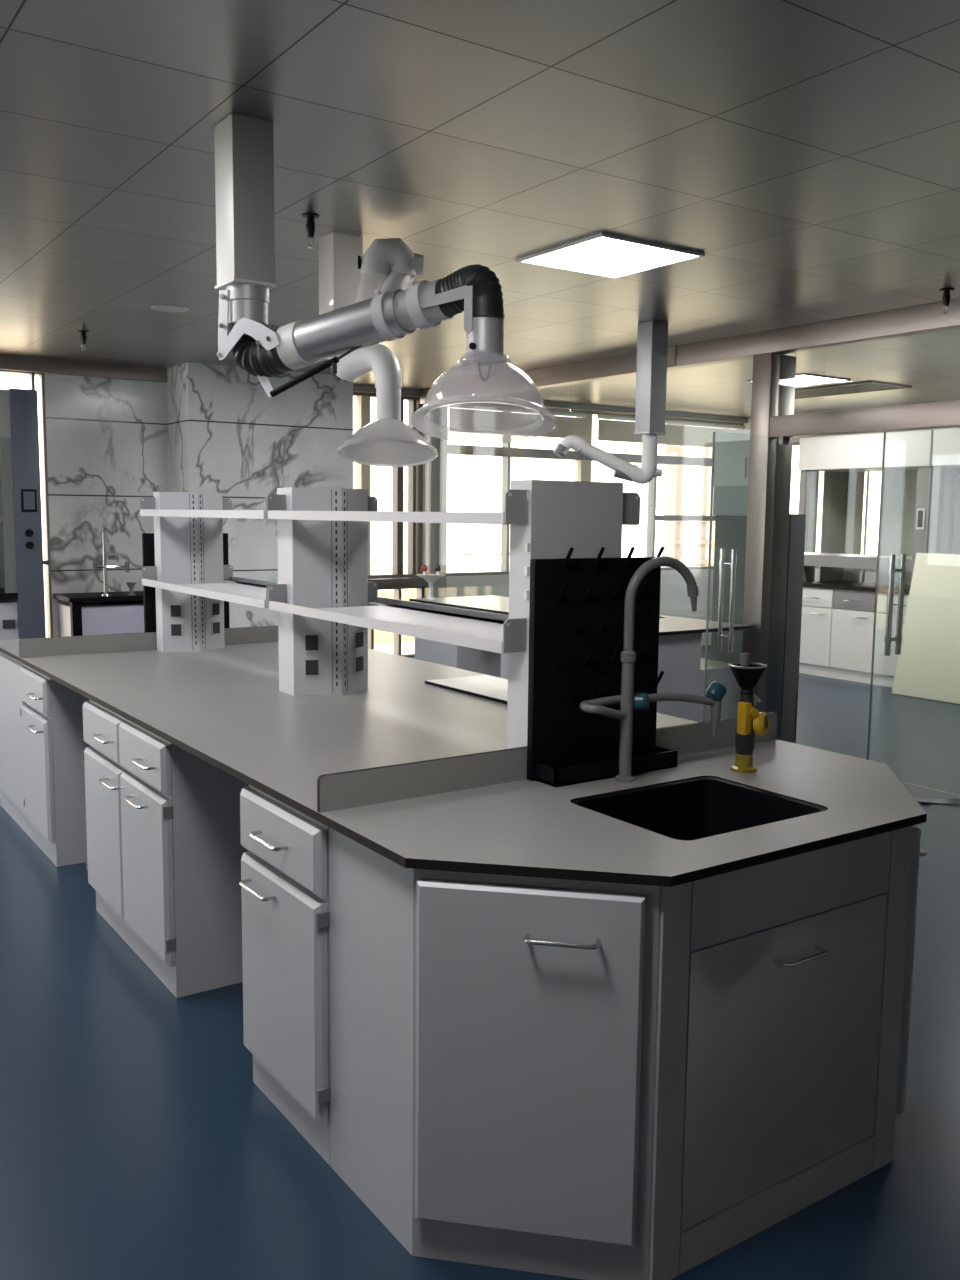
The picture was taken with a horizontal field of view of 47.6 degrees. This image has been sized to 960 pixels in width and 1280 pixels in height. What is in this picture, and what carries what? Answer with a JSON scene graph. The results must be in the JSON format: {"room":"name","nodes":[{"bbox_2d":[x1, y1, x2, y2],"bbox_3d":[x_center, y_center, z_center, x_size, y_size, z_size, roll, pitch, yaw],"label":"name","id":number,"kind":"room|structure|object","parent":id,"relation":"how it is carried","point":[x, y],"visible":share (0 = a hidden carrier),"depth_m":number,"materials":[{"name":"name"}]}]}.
{"room":"laboratory","nodes":[
{"label":"laboratory","id":0,"kind":"room"},
{"bbox_2d":[44,373,167,636],"bbox_3d":[-2.905,-0.891,8.979,1.265,2.668,0.150,-4,8,-34],"label":"wall","id":1,"kind":"structure","parent":0,"point":[106,438],"depth_m":8.74,"materials":[{"name":"stone"}]},
{"bbox_2d":[0,370,52,636],"bbox_3d":[-5.237,-0.677,7.353,4.435,2.568,0.115,-4,8,-34],"label":"window","id":2,"kind":"structure","parent":1,"relation":"in","point":[47,562],"depth_m":8.54,"materials":[{"name":"white metal"}]},
{"bbox_2d":[0,354,166,382],"bbox_3d":[-4.793,-2.017,7.412,5.385,0.110,0.050,-4,8,-34],"label":"trim","id":3,"kind":"structure","parent":1,"relation":"attached to","point":[7,362],"depth_m":8.53,"materials":[{"name":"silver metal"}]},
{"bbox_2d":[165,362,352,627],"bbox_3d":[-1.894,-0.923,9.351,1.455,2.668,0.680,-4,8,-34],"label":"wall column","id":4,"kind":"structure","parent":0,"point":[226,436],"depth_m":8.93,"materials":[{"name":"stone"}]},
{"bbox_2d":[422,404,447,597],"bbox_3d":[-0.462,-1.048,10.558,0.178,2.668,0.240,-4,8,-34],"label":"wall","id":5,"kind":"structure","parent":0,"point":[434,551],"depth_m":10.44,"materials":[{"name":"white paint"}]},
{"bbox_2d":[368,586,423,657],"bbox_3d":[-0.991,-0.160,10.357,1.021,0.700,0.110,-4,8,-34],"label":"window","id":6,"kind":"structure","parent":5,"relation":"in","point":[397,590],"depth_m":10.47,"materials":[{"name":"white metal"}]},
{"bbox_2d":[353,392,743,577],"bbox_3d":[0.829,-1.559,11.440,5.460,1.708,0.115,-4,8,-34],"label":"window","id":7,"kind":"structure","parent":5,"relation":"in","point":[582,462],"depth_m":10.87,"materials":[{"name":"white metal"}]},
{"bbox_2d":[449,403,586,438],"bbox_3d":[0.404,-2.191,10.919,1.683,0.275,0.050,-4,8,-34],"label":"roller blind","id":8,"kind":"object","parent":7,"relation":"attached to","point":[463,419],"visible":0.75,"depth_m":10.81,"materials":[{"name":"beige fabric"}]},
{"bbox_2d":[597,414,744,446],"bbox_3d":[2.163,-2.312,12.120,2.209,0.275,0.050,-4,8,-34],"label":"roller blind","id":9,"kind":"object","parent":7,"relation":"attached to","point":[612,429],"visible":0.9,"depth_m":12.09,"materials":[{"name":"beige fabric"}]},
{"bbox_2d":[353,384,747,422],"bbox_3d":[0.880,-2.430,11.279,5.460,0.060,0.060,-4,8,-34],"label":"trim","id":10,"kind":"structure","parent":5,"relation":"attached to","point":[356,388],"depth_m":11.49,"materials":[{"name":"grey metal"}]},
{"bbox_2d":[446,569,713,645],"bbox_3d":[1.303,-0.302,11.963,4.231,0.900,0.150,-4,8,-34],"label":"sill","id":11,"kind":"structure","parent":5,"relation":"attached to","point":[675,601],"depth_m":12.44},
{"bbox_2d":[0,0,959,417],"bbox_3d":[1.327,-1.734,4.622,12.300,0.100,11.600,-4,8,-34],"label":"ceiling","id":12,"kind":"structure","parent":0,"point":[809,149],"depth_m":3.63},
{"bbox_2d":[78,330,88,350],"bbox_3d":[-2.580,-1.949,7.088,0.072,0.124,0.072,-4,8,-34],"label":"sprinkler","id":13,"kind":"object","parent":12,"relation":"attached to","point":[83,332],"visible":1,"depth_m":7.07,"materials":[{"name":"brown metal"}]},
{"bbox_2d":[151,305,188,311],"bbox_3d":[-1.779,-1.898,6.249,0.210,0.014,0.210,-4,8,-34],"label":"ceiling vent","id":14,"kind":"object","parent":12,"relation":"in","point":[165,308],"visible":1,"depth_m":6.21,"materials":[{"name":"metal"}]},
{"bbox_2d":[301,212,319,248],"bbox_3d":[-0.663,-1.601,4.264,0.072,0.124,0.072,-4,8,-34],"label":"sprinkler","id":15,"kind":"object","parent":12,"relation":"attached to","point":[310,222],"visible":1,"depth_m":4.25,"materials":[{"name":"brown metal"}]},
{"bbox_2d":[319,232,437,466],"bbox_3d":[-0.407,-1.188,4.394,0.396,0.967,0.779,-1,7,-16],"label":"fume extraction arm","id":16,"kind":"object","parent":12,"relation":"hanging from","point":[347,276],"visible":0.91,"depth_m":4.38},
{"bbox_2d":[337,419,437,466],"bbox_3d":[-0.360,-0.772,4.249,0.389,0.176,0.386,-4,8,-34],"label":"hood","id":17,"kind":"object","parent":16,"relation":"attached to","point":[381,442],"depth_m":4.18,"materials":[{"name":"plastic"}]},
{"bbox_2d":[214,113,556,443],"bbox_3d":[-0.277,-1.042,3.099,1.142,0.954,0.385,6,9,39],"label":"fume extraction arm","id":18,"kind":"object","parent":12,"relation":"hanging from","point":[244,145],"visible":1,"depth_m":3.19},
{"bbox_2d":[276,320,316,369],"bbox_3d":[-0.542,-0.879,3.243,0.087,0.140,0.131,4,8,29],"label":"socket","id":19,"kind":"object","parent":18,"relation":"attached to","point":[290,354],"depth_m":3.19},
{"bbox_2d":[411,359,556,443],"bbox_3d":[0.011,-0.647,2.904,0.387,0.220,0.384,-4,8,-34],"label":"hood","id":20,"kind":"object","parent":18,"relation":"attached to","point":[548,421],"depth_m":2.95,"materials":[{"name":"clear plastic"}]},
{"bbox_2d":[553,321,667,483],"bbox_3d":[0.791,-1.430,6.570,0.684,0.962,0.186,-1,7,-11],"label":"fume extraction arm","id":21,"kind":"object","parent":12,"relation":"hanging from","point":[652,336],"visible":1,"depth_m":6.58},
{"bbox_2d":[516,232,704,278],"bbox_3d":[0.579,-1.716,4.886,0.600,0.012,0.595,-4,8,-34],"label":"recessed light","id":22,"kind":"object","parent":12,"relation":"in","point":[601,254],"visible":1,"depth_m":4.86,"materials":[{"name":"white plastic"}]},
{"bbox_2d":[747,373,850,386],"bbox_3d":[2.694,-2.193,9.199,0.600,0.012,0.595,-4,8,-34],"label":"recessed light","id":23,"kind":"object","parent":12,"relation":"in","point":[803,379],"visible":0.69,"depth_m":9.12,"materials":[{"name":"white plastic"}]},
{"bbox_2d":[795,375,844,385],"bbox_3d":[2.694,-2.195,9.199,0.564,0.008,0.559,-4,8,-34],"label":"diffuser","id":24,"kind":"object","parent":23,"relation":"attached to","point":[800,380],"depth_m":9.15,"materials":[{"name":"white plastic"}]},
{"bbox_2d":[795,381,911,398],"bbox_3d":[3.183,-2.268,9.904,0.570,0.016,1.290,-4,8,-34],"label":"ceiling vent","id":25,"kind":"object","parent":12,"relation":"in","point":[867,386],"visible":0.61,"depth_m":9.73,"materials":[{"name":"grey metal"}]},
{"bbox_2d":[939,288,953,314],"bbox_3d":[2.359,-1.713,5.510,0.072,0.124,0.072,-4,8,-34],"label":"sprinkler","id":26,"kind":"object","parent":12,"relation":"attached to","point":[946,291],"visible":1,"depth_m":5.50,"materials":[{"name":"brown metal"}]},
{"bbox_2d":[0,645,959,1279],"bbox_3d":[1.297,1.016,4.941,12.300,0.100,11.600,-4,8,-34],"label":"floor","id":27,"kind":"structure","parent":0,"point":[139,1140],"depth_m":2.71,"materials":[{"name":"blue"}]},
{"bbox_2d":[0,652,32,839],"bbox_3d":[-1.662,0.432,5.664,1.479,0.830,0.715,-4,8,-34],"label":"base cabinet","id":28,"kind":"object","parent":27,"relation":"on","point":[12,796],"visible":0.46,"depth_m":5.19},
{"bbox_2d":[0,388,45,639],"bbox_3d":[-4.057,-0.559,7.451,1.878,2.335,0.755,-4,8,-34],"label":"fume hood","id":29,"kind":"object","parent":27,"relation":"on","point":[22,598],"visible":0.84,"depth_m":7.59,"materials":[{"name":"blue metal"}]},
{"bbox_2d":[2,619,14,628],"bbox_3d":[-3.310,-0.113,7.647,0.080,0.060,0.020,-4,8,-34],"label":"socket","id":30,"kind":"object","parent":29,"relation":"attached to","point":[6,623],"depth_m":7.64,"materials":[{"name":"black plastic"}]},
{"bbox_2d":[0,588,17,599],"bbox_3d":[-4.064,-0.300,7.499,1.510,0.050,0.720,-4,8,-34],"label":"countertop","id":31,"kind":"structure","parent":29,"relation":"on","point":[3,596],"depth_m":7.60,"materials":[{"name":"black plastic"}]},
{"bbox_2d":[20,666,90,866],"bbox_3d":[-1.662,0.513,4.961,0.780,0.830,0.460,-4,8,-34],"label":"base cabinet","id":32,"kind":"object","parent":27,"relation":"on","point":[54,744],"visible":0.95,"depth_m":4.64,"materials":[{"name":"metal"}]},
{"bbox_2d":[53,591,143,636],"bbox_3d":[-2.858,0.054,8.729,0.935,0.850,0.495,-4,8,-34],"label":"bench","id":33,"kind":"object","parent":27,"relation":"on","point":[76,618],"visible":0.29,"depth_m":8.46,"materials":[{"name":"black metal"}]},
{"bbox_2d":[53,591,143,602],"bbox_3d":[-2.853,-0.351,8.682,0.935,0.035,0.495,-4,8,-34],"label":"countertop","id":34,"kind":"structure","parent":33,"relation":"on","point":[93,596],"depth_m":8.45,"materials":[{"name":"black plastic"}]},
{"bbox_2d":[92,532,129,595],"bbox_3d":[-2.869,-0.589,8.451,0.285,0.490,0.087,-4,8,-34],"label":"tap","id":35,"kind":"object","parent":33,"relation":"on","point":[110,557],"visible":1,"depth_m":8.43,"materials":[{"name":"silver metal"}]},
{"bbox_2d":[126,582,136,595],"bbox_3d":[-2.732,-0.400,8.530,0.078,0.100,0.080,-4,8,-34],"label":"sprayer","id":36,"kind":"object","parent":33,"relation":"on","point":[131,585],"visible":1,"depth_m":8.52,"materials":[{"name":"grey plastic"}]},
{"bbox_2d":[126,582,136,588],"bbox_3d":[-2.732,-0.425,8.527,0.078,0.050,0.080,-4,8,-34],"label":"cup","id":37,"kind":"object","parent":36,"relation":"on","point":[131,585],"depth_m":8.51,"materials":[{"name":"grey plastic"}]},
{"bbox_2d":[82,700,249,997],"bbox_3d":[-0.934,0.643,3.908,0.780,0.830,0.922,-4,8,-34],"label":"base cabinet","id":38,"kind":"object","parent":27,"relation":"on","point":[165,851],"visible":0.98,"depth_m":3.46,"materials":[{"name":"wood"}]},
{"bbox_2d":[239,785,330,1164],"bbox_3d":[-0.206,0.773,2.856,0.780,0.830,0.460,-4,8,-34],"label":"base cabinet","id":39,"kind":"object","parent":27,"relation":"on","point":[284,883],"visible":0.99,"depth_m":2.61,"materials":[{"name":"metal"}]},
{"bbox_2d":[415,637,500,677],"bbox_3d":[-0.049,0.094,8.871,0.829,0.798,0.636,-4,8,-34],"label":"base cabinet","id":40,"kind":"object","parent":27,"relation":"on","point":[460,657],"visible":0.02,"depth_m":8.56,"materials":[{"name":"metal"}]},
{"bbox_2d":[501,633,740,721],"bbox_3d":[0.913,0.265,7.480,0.829,0.798,1.616,-4,8,-34],"label":"base cabinet","id":41,"kind":"object","parent":27,"relation":"on","point":[682,664],"visible":0.02,"depth_m":6.76,"materials":[{"name":"metal"}]},
{"bbox_2d":[409,595,752,635],"bbox_3d":[0.587,-0.204,7.936,0.840,0.022,2.890,-4,8,-34],"label":"countertop","id":42,"kind":"structure","parent":41,"relation":"on","point":[668,625],"depth_m":7.83,"materials":[{"name":"grey laminate"}]},
{"bbox_2d":[416,565,445,599],"bbox_3d":[-0.397,-0.467,8.817,0.240,0.276,0.240,-4,8,-34],"label":"faucet","id":43,"kind":"object","parent":42,"relation":"on","point":[430,578],"visible":1,"depth_m":8.79,"materials":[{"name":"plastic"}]},
{"bbox_2d":[416,574,445,581],"bbox_3d":[-0.397,-0.499,8.813,0.240,0.062,0.240,-4,8,-34],"label":"bowl","id":44,"kind":"object","parent":43,"relation":"on","point":[428,577],"depth_m":8.76,"materials":[{"name":"white ceramic"}]},
{"bbox_2d":[329,825,926,1279],"bbox_3d":[0.472,0.811,2.593,1.479,0.830,0.751,-4,8,-34],"label":"base cabinet","id":45,"kind":"object","parent":27,"relation":"on","point":[586,1080],"visible":0.91,"depth_m":2.17,"materials":[{"name":"metal"}]},
{"bbox_2d":[0,626,926,886],"bbox_3d":[-0.592,0.158,4.085,1.517,0.102,4.510,-4,8,-34],"label":"countertop","id":46,"kind":"structure","parent":45,"relation":"on","point":[414,772],"depth_m":2.85,"materials":[{"name":"grey laminate"}]},
{"bbox_2d":[142,533,229,632],"bbox_3d":[-1.456,-0.263,5.359,0.425,0.583,0.108,-4,8,-34],"label":"pegboard","id":47,"kind":"object","parent":46,"relation":"on","point":[148,550],"visible":0.2,"depth_m":5.22,"materials":[{"name":"black plastic"}]},
{"bbox_2d":[140,480,639,748],"bbox_3d":[-0.584,-0.185,4.050,0.450,0.750,2.948,-4,8,-34],"label":"rack","id":48,"kind":"object","parent":46,"relation":"on","point":[326,604],"visible":0.83,"depth_m":3.91,"materials":[{"name":"grey metal"}]},
{"bbox_2d":[171,605,180,616],"bbox_3d":[-1.430,-0.137,5.119,0.046,0.054,0.004,0,7,-7],"label":"socket","id":49,"kind":"object","parent":48,"relation":"attached to","point":[175,609],"depth_m":5.12,"materials":[{"name":"black plastic"}]},
{"bbox_2d":[171,624,180,635],"bbox_3d":[-1.431,-0.047,5.129,0.046,0.054,0.004,0,7,-7],"label":"socket","id":50,"kind":"object","parent":48,"relation":"attached to","point":[175,628],"depth_m":5.13,"materials":[{"name":"black plastic"}]},
{"bbox_2d":[140,509,266,518],"bbox_3d":[-0.995,-0.535,4.616,0.450,0.030,1.425,-4,8,-34],"label":"shelf","id":51,"kind":"object","parent":48,"relation":"attached to","point":[157,513],"depth_m":4.48,"materials":[{"name":"white metal"}]},
{"bbox_2d":[142,576,277,607],"bbox_3d":[-0.998,-0.214,4.653,0.450,0.030,1.425,-4,8,-34],"label":"shelf","id":52,"kind":"object","parent":48,"relation":"attached to","point":[251,592],"depth_m":4.87,"materials":[{"name":"white metal"}]},
{"bbox_2d":[213,603,219,614],"bbox_3d":[-1.268,-0.148,5.229,0.004,0.054,0.046,4,7,27],"label":"socket","id":53,"kind":"object","parent":48,"relation":"attached to","point":[216,606],"depth_m":5.23,"materials":[{"name":"black plastic"}]},
{"bbox_2d":[213,622,219,633],"bbox_3d":[-1.269,-0.058,5.240,0.004,0.054,0.046,4,7,27],"label":"socket","id":54,"kind":"object","parent":48,"relation":"attached to","point":[216,625],"depth_m":5.24,"materials":[{"name":"black plastic"}]},
{"bbox_2d":[305,635,317,649],"bbox_3d":[-0.607,0.010,3.931,0.046,0.054,0.004,0,7,-5],"label":"socket","id":55,"kind":"object","parent":48,"relation":"attached to","point":[311,641],"depth_m":3.93,"materials":[{"name":"black plastic"}]},
{"bbox_2d":[306,660,318,674],"bbox_3d":[-0.608,0.100,3.941,0.046,0.054,0.004,0,7,-5],"label":"socket","id":56,"kind":"object","parent":48,"relation":"attached to","point":[312,666],"depth_m":3.94,"materials":[{"name":"black plastic"}]},
{"bbox_2d":[356,632,362,647],"bbox_3d":[-0.447,-0.001,4.040,0.004,0.054,0.046,4,7,26],"label":"socket","id":57,"kind":"object","parent":48,"relation":"attached to","point":[359,635],"depth_m":4.04,"materials":[{"name":"black plastic"}]},
{"bbox_2d":[356,656,362,671],"bbox_3d":[-0.448,0.088,4.051,0.004,0.054,0.046,4,7,26],"label":"socket","id":58,"kind":"object","parent":48,"relation":"attached to","point":[359,659],"depth_m":4.05,"materials":[{"name":"black plastic"}]},
{"bbox_2d":[269,597,508,653],"bbox_3d":[-0.166,-0.065,3.450,0.450,0.030,1.435,-4,8,-34],"label":"shelf","id":59,"kind":"object","parent":48,"relation":"attached to","point":[481,630],"depth_m":3.52,"materials":[{"name":"white metal"}]},
{"bbox_2d":[268,510,637,524],"bbox_3d":[-0.163,-0.386,3.413,0.450,0.030,1.435,-4,8,-34],"label":"shelf","id":60,"kind":"object","parent":48,"relation":"attached to","point":[292,517],"depth_m":2.93,"materials":[{"name":"white metal"}]},
{"bbox_2d":[425,675,507,703],"bbox_3d":[0.158,0.201,3.992,0.295,0.012,0.900,-4,8,-34],"label":"panel","id":61,"kind":"object","parent":46,"relation":"on","point":[493,688],"visible":0.49,"depth_m":4.16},
{"bbox_2d":[527,546,677,786],"bbox_3d":[0.324,0.055,2.785,0.425,0.583,0.102,-4,8,-34],"label":"pegboard","id":62,"kind":"object","parent":46,"relation":"on","point":[576,605],"visible":0.89,"depth_m":2.78,"materials":[{"name":"black plastic"}]},
{"bbox_2d":[536,745,677,786],"bbox_3d":[0.332,0.323,2.811,0.412,0.044,0.080,-4,8,-34],"label":"drip tray","id":63,"kind":"object","parent":62,"relation":"on","point":[598,763],"depth_m":2.78,"materials":[{"name":"black plastic"}]},
{"bbox_2d":[580,556,726,781],"bbox_3d":[0.442,0.069,2.764,0.441,0.564,0.080,-3,8,-29],"label":"tap","id":64,"kind":"object","parent":46,"relation":"on","point":[716,691],"visible":1,"depth_m":2.72,"materials":[{"name":"grey metal"}]},
{"bbox_2d":[571,777,826,840],"bbox_3d":[0.504,0.505,2.539,0.478,0.242,0.386,-4,8,-34],"label":"sink","id":65,"kind":"object","parent":46,"relation":"in","point":[701,807],"visible":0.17,"depth_m":2.72,"materials":[{"name":"black plastic"}]},
{"bbox_2d":[728,653,769,772],"bbox_3d":[0.697,0.189,2.852,0.101,0.311,0.100,5,8,35],"label":"eyewash","id":66,"kind":"object","parent":46,"relation":"on","point":[750,722],"visible":1,"depth_m":2.83,"materials":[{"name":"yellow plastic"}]},
{"bbox_2d":[730,664,765,694],"bbox_3d":[0.698,0.103,2.842,0.098,0.074,0.098,-4,8,-34],"label":"cup","id":67,"kind":"object","parent":66,"relation":"on","point":[747,676],"depth_m":2.82,"materials":[{"name":"black plastic"}]},
{"bbox_2d":[703,430,789,721],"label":"glass door","id":68,"kind":"structure","parent":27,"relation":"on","point":[732,451],"depth_m":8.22,"materials":[{"name":"clear glass"}]},
{"bbox_2d":[780,514,805,743],"bbox_3d":[2.042,-0.065,7.232,0.150,1.535,0.115,-4,8,-34],"label":"panel","id":69,"kind":"object","parent":27,"relation":"on","point":[797,522],"visible":0.6,"depth_m":7.18,"materials":[{"name":"grey metal"}]},
{"bbox_2d":[798,430,956,686],"bbox_3d":[3.756,-0.764,10.236,0.781,2.270,1.400,-4,8,-34],"label":"fume hood","id":70,"kind":"object","parent":27,"relation":"on","point":[837,620],"visible":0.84,"depth_m":10.30,"materials":[{"name":"metal"}]},
{"bbox_2d":[803,580,910,594],"bbox_3d":[3.762,-0.497,10.273,0.760,0.040,1.400,-4,8,-34],"label":"countertop","id":71,"kind":"structure","parent":70,"relation":"on","point":[836,584],"depth_m":10.25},
{"bbox_2d":[892,553,959,703],"bbox_3d":[4.045,-0.083,8.955,0.276,1.220,1.240,-4,8,-34],"label":"leaning board","id":72,"kind":"object","parent":27,"relation":"on","point":[928,664],"visible":1,"depth_m":9.23,"materials":[{"name":"beige"}]},
{"bbox_2d":[914,797,959,803],"bbox_3d":[2.443,0.864,5.845,0.443,0.017,0.100,1,7,3],"label":"strip","id":73,"kind":"object","parent":27,"relation":"on","point":[936,801],"visible":0.67,"depth_m":5.84,"materials":[{"name":"grey plastic"}]},
{"bbox_2d":[928,428,959,553],"bbox_3d":[4.560,-0.621,9.074,0.781,2.270,1.400,-4,8,-34],"label":"fume hood","id":74,"kind":"object","parent":27,"relation":"on","point":[946,442],"visible":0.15,"depth_m":9.38,"materials":[{"name":"metal"}]},
{"bbox_2d":[420,298,959,739],"bbox_3d":[1.814,-0.622,7.101,0.270,2.667,8.080,-4,8,-34],"label":"door frame","id":75,"kind":"structure","parent":0,"point":[774,373],"depth_m":6.94,"materials":[{"name":"silver metal"}]},
{"bbox_2d":[368,577,428,587],"bbox_3d":[-0.957,-0.539,10.242,1.051,0.080,0.260,-4,8,-34],"label":"trim","id":76,"kind":"structure","parent":75,"relation":"attached to","point":[406,581],"depth_m":10.24,"materials":[{"name":"grey metal"}]},
{"bbox_2d":[867,427,949,759],"bbox_3d":[2.546,-0.156,5.972,0.139,1.993,0.871,-4,8,-34],"label":"door","id":77,"kind":"structure","parent":75,"relation":"in","point":[892,570],"depth_m":6.23,"materials":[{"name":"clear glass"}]},
{"bbox_2d":[744,400,959,581],"bbox_3d":[6.444,-0.710,8.288,0.150,2.668,11.600,-4,8,-34],"label":"wall","id":78,"kind":"structure","parent":0,"point":[869,576],"depth_m":11.58,"materials":[{"name":"white paint"}]},
{"bbox_2d":[793,442,876,571],"bbox_3d":[3.890,-1.474,11.896,0.110,1.400,1.550,-4,8,-34],"label":"window","id":79,"kind":"structure","parent":78,"relation":"in","point":[794,443],"depth_m":12.07,"materials":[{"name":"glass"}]},
{"label":"outside","id":80,"kind":"structure","parent":0,"visible":0},
{"bbox_2d":[44,564,500,653],"bbox_3d":[2.039,-1.111,23.616,52.000,0.120,18.250,-4,8,-34],"label":"terrace","id":81,"kind":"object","parent":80,"point":[408,646],"depth_m":28.11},
{"bbox_2d":[374,589,415,643],"bbox_3d":[-1.099,-0.289,13.022,1.000,0.620,0.200,-4,8,-34],"label":"wall","id":82,"kind":"structure","parent":81,"relation":"on","point":[379,636],"depth_m":12.93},
{"bbox_2d":[458,550,467,571],"bbox_3d":[-0.081,-0.575,13.581,0.413,1.094,0.044,1,7,2],"label":"batten","id":83,"kind":"object","parent":81,"relation":"on","point":[459,551],"visible":0.35,"depth_m":13.52,"materials":[{"name":"white"}]},
{"bbox_2d":[471,550,481,571],"bbox_3d":[0.096,-0.587,13.702,0.437,1.095,0.043,1,7,-1],"label":"batten","id":84,"kind":"object","parent":81,"relation":"on","point":[472,551],"visible":0.35,"depth_m":13.64,"materials":[{"name":"white"}]},
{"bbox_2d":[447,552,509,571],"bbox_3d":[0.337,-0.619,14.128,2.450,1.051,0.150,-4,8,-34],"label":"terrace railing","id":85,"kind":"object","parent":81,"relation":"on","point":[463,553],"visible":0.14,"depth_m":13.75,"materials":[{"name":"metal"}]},
{"bbox_2d":[662,424,727,566],"bbox_3d":[6.408,-5.170,30.201,2.920,6.520,0.600,-4,8,-34],"label":"window","id":86,"kind":"structure","parent":81,"relation":"on","point":[687,489],"depth_m":29.70,"materials":[{"name":"glass"}]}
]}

